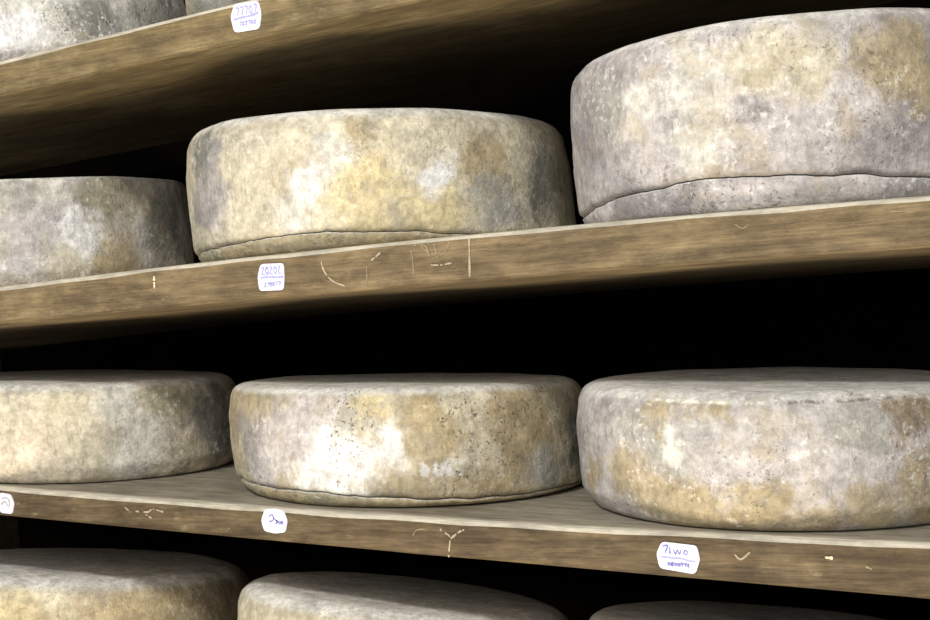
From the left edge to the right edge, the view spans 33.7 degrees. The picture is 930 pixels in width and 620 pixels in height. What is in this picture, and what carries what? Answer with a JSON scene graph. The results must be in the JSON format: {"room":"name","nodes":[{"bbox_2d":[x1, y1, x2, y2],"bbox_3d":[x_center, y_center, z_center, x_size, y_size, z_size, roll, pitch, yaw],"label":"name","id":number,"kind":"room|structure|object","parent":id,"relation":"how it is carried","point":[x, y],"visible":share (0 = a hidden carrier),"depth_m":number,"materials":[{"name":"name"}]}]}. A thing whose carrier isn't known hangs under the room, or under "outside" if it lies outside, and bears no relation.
{"room":"cheese aging cellar","nodes":[
{"label":"cheese aging cellar","id":0,"kind":"room"},
{"bbox_2d":[0,0,929,619],"bbox_3d":[0.414,-0.327,2.003,5.400,3.000,0.100,-4,3,26],"label":"wall","id":1,"kind":"structure","parent":0,"point":[880,319],"depth_m":2.13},
{"bbox_3d":[-0.358,1.380,0.214,5.400,0.100,4.250,-4,3,26],"label":"floor","id":2,"kind":"structure","parent":0,"visible":0},
{"bbox_2d":[0,358,19,549],"bbox_3d":[-0.757,0.241,2.360,0.080,2.050,0.080,-4,3,26],"label":"post","id":3,"kind":"object","parent":2,"relation":"on","point":[9,532],"visible":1,"depth_m":2.37,"materials":[{"name":"brown wood"}]},
{"bbox_3d":[0.896,0.150,1.015,0.080,2.050,0.080,-4,3,26],"label":"post","id":4,"kind":"object","parent":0,"visible":0},
{"bbox_2d":[0,0,900,175],"bbox_3d":[0.025,-0.312,1.669,2.000,0.137,0.600,-4,3,26],"label":"shelf board","id":5,"kind":"object","parent":4,"relation":"attached to","point":[169,81],"visible":0.93,"depth_m":1.65,"materials":[{"name":"brown wood"}]},
{"bbox_2d":[0,0,186,60],"bbox_3d":[-0.525,-0.313,1.830,0.393,0.127,0.393,-4,3,26],"label":"cheese wheel","id":6,"kind":"object","parent":5,"relation":"on","point":[27,27],"visible":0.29,"depth_m":1.66,"materials":[{"name":"grey food"}]},
{"bbox_2d":[185,0,247,14],"bbox_3d":[-0.101,-0.372,1.617,0.388,0.137,0.386,-4,3,26],"label":"cheese wheel","id":7,"kind":"object","parent":5,"relation":"on","point":[192,6],"visible":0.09,"depth_m":1.52,"materials":[{"name":"beige food"}]},
{"bbox_2d":[231,1,261,31],"bbox_3d":[-0.207,-0.277,1.450,0.034,0.027,0.002,-4,3,26],"label":"price label","id":8,"kind":"object","parent":5,"relation":"attached to","point":[246,16],"visible":1,"depth_m":1.45,"materials":[{"name":"paper"}]},
{"bbox_2d":[0,196,929,349],"bbox_3d":[0.050,-0.031,1.680,2.000,0.108,0.601,-4,3,26],"label":"shelf board","id":9,"kind":"object","parent":4,"relation":"attached to","point":[891,234],"visible":0.99,"depth_m":1.42,"materials":[{"name":"brown wood"}]},
{"bbox_2d":[0,176,193,286],"bbox_3d":[-0.530,-0.075,1.852,0.391,0.150,0.394,-4,3,26],"label":"cheese wheel","id":10,"kind":"object","parent":9,"relation":"on","point":[56,228],"visible":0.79,"depth_m":1.70,"materials":[{"name":"grey food"}]},
{"bbox_2d":[258,263,284,290],"bbox_3d":[-0.184,-0.031,1.460,0.031,0.026,0.002,-4,3,26],"label":"price label","id":11,"kind":"object","parent":9,"relation":"attached to","point":[271,277],"visible":1,"depth_m":1.46,"materials":[{"name":"paper"}]},
{"bbox_2d":[186,108,575,262],"bbox_3d":[-0.090,-0.125,1.640,0.410,0.164,0.410,-4,3,26],"label":"cheese wheel","id":12,"kind":"object","parent":9,"relation":"on","point":[291,182],"visible":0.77,"depth_m":1.46,"materials":[{"name":"beige food"}]},
{"bbox_2d":[570,8,929,223],"bbox_3d":[0.305,-0.163,1.440,0.410,0.184,0.412,-4,3,26],"label":"cheese wheel","id":13,"kind":"object","parent":9,"relation":"on","point":[812,108],"visible":0.8,"depth_m":1.25,"materials":[{"name":"grey food"}]},
{"bbox_2d":[0,460,929,598],"bbox_3d":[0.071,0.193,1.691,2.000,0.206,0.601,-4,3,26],"label":"shelf board","id":14,"kind":"object","parent":4,"relation":"attached to","point":[567,527],"visible":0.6,"depth_m":1.39,"materials":[{"name":"brown wood"}]},
{"bbox_2d":[0,493,13,513],"bbox_3d":[-0.489,0.206,1.632,0.025,0.023,0.002,-4,3,26],"label":"price label","id":15,"kind":"object","parent":14,"relation":"attached to","point":[6,500],"visible":1,"depth_m":1.63,"materials":[{"name":"paper"}]},
{"bbox_2d":[0,369,235,483],"bbox_3d":[-0.460,0.130,1.824,0.382,0.132,0.380,-4,3,26],"label":"cheese wheel","id":16,"kind":"object","parent":14,"relation":"on","point":[82,425],"visible":0.91,"depth_m":1.66,"materials":[{"name":"beige food"}]},
{"bbox_2d":[261,508,287,532],"bbox_3d":[-0.184,0.204,1.482,0.030,0.024,0.002,-4,3,26],"label":"price label","id":17,"kind":"object","parent":14,"relation":"attached to","point":[273,520],"visible":1,"depth_m":1.48,"materials":[{"name":"paper"}]},
{"bbox_2d":[229,373,581,506],"bbox_3d":[-0.060,0.128,1.642,0.381,0.138,0.382,-4,3,26],"label":"cheese wheel","id":18,"kind":"object","parent":14,"relation":"on","point":[389,439],"visible":0.98,"depth_m":1.48,"materials":[{"name":"beige food"}]},
{"bbox_2d":[657,542,699,573],"bbox_3d":[0.181,0.210,1.303,0.038,0.027,0.002,-4,3,26],"label":"price label","id":19,"kind":"object","parent":14,"relation":"attached to","point":[685,558],"visible":1,"depth_m":1.30,"materials":[{"name":"paper"}]},
{"bbox_2d":[576,367,929,530],"bbox_3d":[0.309,0.121,1.459,0.399,0.139,0.399,-4,3,26],"label":"cheese wheel","id":20,"kind":"object","parent":14,"relation":"on","point":[760,448],"visible":1,"depth_m":1.28,"materials":[{"name":"beige food"}]},
{"bbox_3d":[0.088,0.463,1.688,2.000,0.246,0.600,-4,3,26],"label":"shelf board","id":21,"kind":"object","parent":4,"relation":"attached to","visible":0},
{"bbox_2d":[0,548,249,619],"bbox_3d":[-0.447,0.362,1.835,0.394,0.180,0.395,-4,3,26],"label":"cheese wheel","id":22,"kind":"object","parent":21,"relation":"on","point":[36,583],"visible":0.87,"depth_m":1.71,"materials":[{"name":"beige food"}]},
{"bbox_2d":[238,571,567,619],"bbox_3d":[-0.058,0.363,1.622,0.358,0.195,0.360,-4,3,26],"label":"cheese wheel","id":23,"kind":"object","parent":21,"relation":"on","point":[318,595],"visible":1,"depth_m":1.55,"materials":[{"name":"beige food"}]},
{"bbox_2d":[589,601,885,619],"bbox_3d":[0.315,0.370,1.463,0.392,0.202,0.393,-4,3,26],"label":"cheese wheel","id":24,"kind":"object","parent":21,"relation":"on","point":[655,610],"visible":1,"depth_m":1.54,"materials":[{"name":"grey food"}]}
]}

